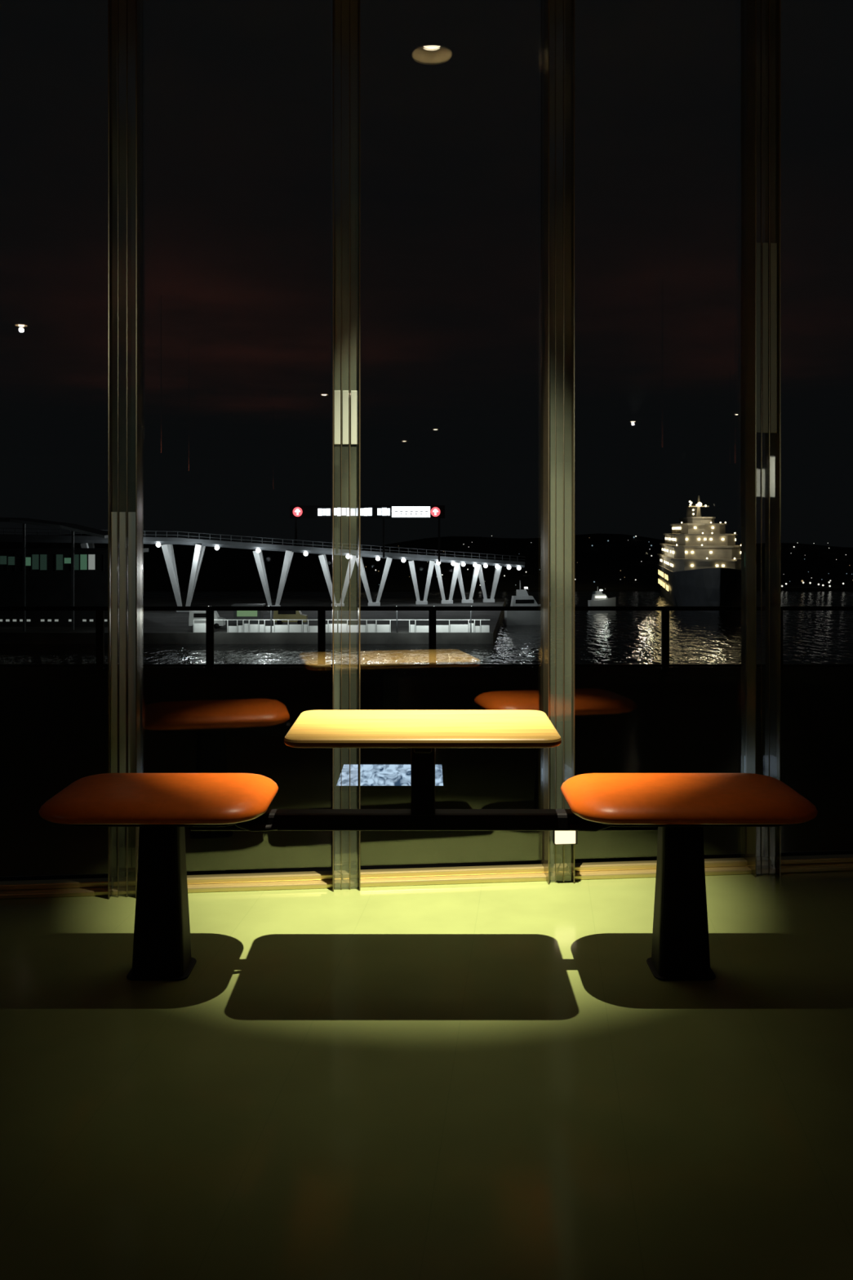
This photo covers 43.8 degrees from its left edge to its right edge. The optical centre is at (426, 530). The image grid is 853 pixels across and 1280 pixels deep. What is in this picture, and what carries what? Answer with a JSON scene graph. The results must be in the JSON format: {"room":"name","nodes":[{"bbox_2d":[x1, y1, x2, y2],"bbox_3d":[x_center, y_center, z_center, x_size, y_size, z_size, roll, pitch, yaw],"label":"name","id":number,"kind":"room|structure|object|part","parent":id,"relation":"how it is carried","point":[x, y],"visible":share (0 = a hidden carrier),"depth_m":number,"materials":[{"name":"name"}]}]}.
{"room":"ferry terminal","nodes":[
{"label":"ferry terminal","id":0,"kind":"room"},
{"bbox_2d":[0,871,852,1279],"bbox_3d":[1.000,1.330,-9.415,22.000,0.120,29.170,0,0,0],"label":"floor","id":1,"kind":"structure","parent":0,"point":[491,1081],"depth_m":2.42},
{"bbox_2d":[107,0,142,898],"bbox_3d":[-1.056,-0.430,3.734,0.097,3.400,0.150,0,0,-6],"label":"window mullion","id":2,"kind":"structure","parent":1,"relation":"on","point":[125,17],"depth_m":3.68,"materials":[{"name":"grey metal"}]},
{"bbox_3d":[-1.051,0.410,3.678,0.085,0.950,0.005,0,0,-6],"label":"splice plate","id":3,"kind":"part","parent":2,"relation":"part of","materials":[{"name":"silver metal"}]},
{"bbox_2d":[38,773,278,980],"bbox_3d":[-0.751,1.002,3.068,0.648,0.536,0.452,0,0,0],"label":"stool","id":4,"kind":"object","parent":1,"relation":"on","point":[162,805],"visible":1,"depth_m":3.01,"materials":[{"name":"orange leather"}]},
{"bbox_2d":[38,773,278,824],"bbox_3d":[-0.759,0.768,3.068,0.631,0.068,0.452,0,0,0],"label":"seat cushion","id":5,"kind":"object","parent":4,"relation":"on","point":[105,798],"depth_m":2.92,"materials":[{"name":"orange leather"}]},
{"bbox_3d":[-0.765,1.267,3.070,0.176,0.006,0.156,0,0,0],"label":"plate","id":6,"kind":"part","parent":4,"relation":"part of","materials":[{"name":"black metal"}]},
{"bbox_2d":[332,0,359,891],"bbox_3d":[-0.289,-0.430,3.811,0.097,3.400,0.150,0,0,-6],"label":"window mullion","id":7,"kind":"structure","parent":1,"relation":"on","point":[345,13],"depth_m":3.75,"materials":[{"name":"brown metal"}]},
{"bbox_3d":[-0.284,-0.400,3.755,0.085,0.190,0.005,0,0,-6],"label":"splice plate","id":8,"kind":"part","parent":7,"relation":"part of","materials":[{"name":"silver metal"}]},
{"bbox_2d":[187,710,658,831],"bbox_3d":[-0.010,0.708,3.033,1.360,0.318,0.465,0,0,0],"label":"dining table","id":9,"kind":"object","parent":1,"relation":"on","point":[422,731],"visible":0.91,"depth_m":3.06,"materials":[{"name":"yellow laminate"}]},
{"bbox_2d":[0,853,852,898],"bbox_3d":[1.001,1.251,3.945,22.111,0.038,0.090,0,0,-6],"label":"trim","id":10,"kind":"structure","parent":1,"relation":"on","point":[824,863],"depth_m":3.82,"materials":[{"name":"brown wood"}]},
{"bbox_2d":[541,0,574,884],"bbox_3d":[0.478,-0.430,3.888,0.097,3.400,0.150,0,0,-6],"label":"window mullion","id":11,"kind":"structure","parent":1,"relation":"on","point":[557,98],"depth_m":3.84,"materials":[{"name":"grey metal"}]},
{"bbox_2d":[552,831,577,844],"bbox_3d":[0.498,1.088,3.808,0.084,0.072,0.039,0,0,-6],"label":"night light","id":12,"kind":"object","parent":11,"relation":"attached to","point":[559,837],"visible":0.56,"depth_m":3.79,"materials":[{"name":"white"}]},
{"bbox_2d":[560,773,817,980],"bbox_3d":[0.744,1.002,3.068,0.683,0.536,0.452,0,0,0],"label":"stool","id":13,"kind":"object","parent":1,"relation":"on","point":[681,805],"visible":1,"depth_m":3.01,"materials":[{"name":"orange plastic"}]},
{"bbox_3d":[0.735,1.267,3.070,0.176,0.006,0.156,0,0,0],"label":"plate","id":14,"kind":"part","parent":13,"relation":"part of","materials":[{"name":"black metal"}]},
{"bbox_2d":[560,773,817,824],"bbox_3d":[0.744,0.768,3.068,0.683,0.068,0.452,0,0,0],"label":"seat cushion","id":15,"kind":"object","parent":13,"relation":"on","point":[605,798],"depth_m":2.92,"materials":[{"name":"orange leather"}]},
{"bbox_2d":[741,0,781,877],"bbox_3d":[1.245,-0.430,3.965,0.097,3.400,0.150,0,0,-6],"label":"window mullion","id":16,"kind":"structure","parent":1,"relation":"on","point":[761,20],"depth_m":3.92,"materials":[{"name":"grey metal"}]},
{"bbox_3d":[1.250,-0.710,3.908,0.085,0.700,0.005,0,0,-6],"label":"splice plate","id":17,"kind":"part","parent":16,"relation":"part of","materials":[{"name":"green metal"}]},
{"label":"outside","id":18,"kind":"structure","parent":0,"visible":0},
{"bbox_2d":[0,533,852,590],"bbox_3d":[0.000,11.204,396.000,600.000,20.131,248.000,0,0,0],"label":"hill","id":19,"kind":"structure","parent":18,"point":[606,563],"depth_m":326.53,"materials":[{"name":"black"}]},
{"bbox_2d":[365,535,847,586],"bbox_3d":[76.487,8.185,349.058,202.442,12.584,154.617,0,0,0],"label":"city lights","id":20,"kind":"object","parent":19,"relation":"on","point":[491,535],"visible":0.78,"depth_m":279.64,"materials":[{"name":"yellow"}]},
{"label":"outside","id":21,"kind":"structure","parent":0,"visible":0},
{"bbox_2d":[0,590,852,663],"bbox_3d":[0.000,15.270,147.000,600.000,0.001,266.000,0,0,0],"label":"harbour water","id":22,"kind":"structure","parent":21,"point":[601,637],"depth_m":144.37,"materials":[{"name":"black liquid"}]},
{"bbox_2d":[504,580,551,625],"bbox_3d":[16.500,11.770,172.000,7.500,7.400,1.950,0,0,-9],"label":"motor yacht","id":23,"kind":"object","parent":22,"relation":"on","point":[522,598],"visible":0.69,"depth_m":171.19,"materials":[{"name":"white metal"}]},
{"bbox_2d":[587,586,615,606],"bbox_3d":[34.500,13.210,208.000,5.500,4.520,1.430,0,0,-11],"label":"motor boat","id":24,"kind":"object","parent":22,"relation":"on","point":[598,599],"visible":0.84,"depth_m":207.46,"materials":[{"name":"white metal"}]},
{"bbox_2d":[657,495,741,613],"bbox_3d":[58.928,4.270,227.112,14.840,24.000,69.000,0,0,9],"label":"cruise ship","id":25,"kind":"object","parent":22,"relation":"on","point":[700,564],"visible":0.97,"depth_m":213.31,"materials":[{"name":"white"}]},
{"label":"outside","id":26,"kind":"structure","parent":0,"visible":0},
{"bbox_2d":[0,666,852,881],"bbox_3d":[1.000,1.770,7.805,38.000,0.300,9.590,0,0,0],"label":"wall","id":27,"kind":"structure","parent":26,"point":[54,720],"depth_m":7.73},
{"bbox_2d":[330,763,448,791],"bbox_3d":[-0.230,1.607,6.940,0.730,0.026,0.680,0,0,0],"label":"skylight","id":28,"kind":"object","parent":27,"relation":"on","point":[373,776],"visible":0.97,"depth_m":6.87,"materials":[{"name":"white"}]},
{"bbox_2d":[0,606,852,670],"bbox_3d":[0.000,1.252,12.350,28.000,0.736,0.070,0,0,0],"label":"terrace railing","id":29,"kind":"object","parent":27,"relation":"on","point":[100,664],"visible":0.83,"depth_m":12.33,"materials":[{"name":"black metal"}]},
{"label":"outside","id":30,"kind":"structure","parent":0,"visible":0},
{"bbox_2d":[0,598,505,644],"bbox_3d":[-52.000,15.025,179.000,136.000,2.490,72.000,0,0,0],"label":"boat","id":31,"kind":"object","parent":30,"point":[159,627],"visible":0.56,"depth_m":153.75,"materials":[{"name":"concrete"}]},
{"bbox_2d":[0,517,107,631],"bbox_3d":[-53.075,5.920,145.000,18.150,15.700,12.000,0,0,0],"label":"entrance canopy","id":32,"kind":"object","parent":31,"relation":"on","point":[73,527],"visible":0.94,"depth_m":144.86,"materials":[{"name":"metal"}]},
{"bbox_2d":[0,547,148,626],"bbox_3d":[-63.000,8.270,159.000,38.000,11.000,18.000,0,0,0],"label":"terminal building","id":33,"kind":"structure","parent":31,"relation":"on","point":[47,570],"depth_m":152.00,"materials":[{"name":"black glass"}]},
{"bbox_2d":[188,610,225,628],"bbox_3d":[-31.000,12.565,150.000,4.800,2.391,2.000,0,0,0],"label":"van","id":34,"kind":"object","parent":31,"relation":"on","point":[193,615],"visible":0.63,"depth_m":149.06,"materials":[{"name":"white metal"}]},
{"bbox_2d":[231,603,265,623],"bbox_3d":[-26.500,12.370,158.000,4.600,2.800,3.100,0,0,0],"label":"kiosk","id":35,"kind":"object","parent":31,"relation":"on","point":[237,615],"visible":0.88,"depth_m":156.75,"materials":[{"name":"metal"}]},
{"bbox_2d":[0,528,524,612],"bbox_3d":[-28.010,6.581,186.193,94.059,14.378,49.519,0,0,0],"label":"footbridge","id":36,"kind":"object","parent":31,"relation":"on","point":[87,541],"visible":0.89,"depth_m":187.38,"materials":[{"name":"white metal"}]},
{"bbox_3d":[-28.023,2.713,183.082,103.474,6.641,0.106,0,0,-25],"label":"handrail","id":37,"kind":"part","parent":36,"relation":"part of","materials":[{"name":"metal"}]},
{"bbox_2d":[289,505,444,562],"bbox_3d":[-10.483,0.563,188.277,27.474,10.077,0.795,0,0,0],"label":"illuminated sign","id":38,"kind":"object","parent":36,"relation":"attached to","point":[296,512],"visible":0.88,"depth_m":188.16,"materials":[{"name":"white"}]},
{"bbox_2d":[269,605,271,632],"bbox_3d":[-21.000,11.910,142.180,0.418,3.720,2.379,0,0,0],"label":"lamp post","id":39,"kind":"object","parent":31,"relation":"on","point":[269,606],"visible":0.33,"depth_m":143.25,"materials":[{"name":"metal"}]},
{"bbox_2d":[273,610,307,624],"bbox_3d":[-20.000,12.565,156.000,4.800,2.391,2.000,0,0,0],"label":"van","id":40,"kind":"object","parent":31,"relation":"on","point":[277,615],"visible":0.72,"depth_m":155.04,"materials":[{"name":"yellow paint"}]},
{"bbox_2d":[193,619,489,632],"bbox_3d":[-11.473,12.898,143.558,40.145,1.745,0.205,0,0,0],"label":"fence","id":41,"kind":"object","parent":31,"relation":"on","point":[197,627],"visible":0.83,"depth_m":143.53,"materials":[{"name":"white metal"}]},
{"bbox_2d":[470,605,471,632],"bbox_3d":[6.000,11.910,142.180,0.418,3.720,2.379,0,0,0],"label":"lamp post","id":42,"kind":"object","parent":31,"relation":"on","point":[471,606],"visible":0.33,"depth_m":143.25,"materials":[{"name":"metal"}]}
]}

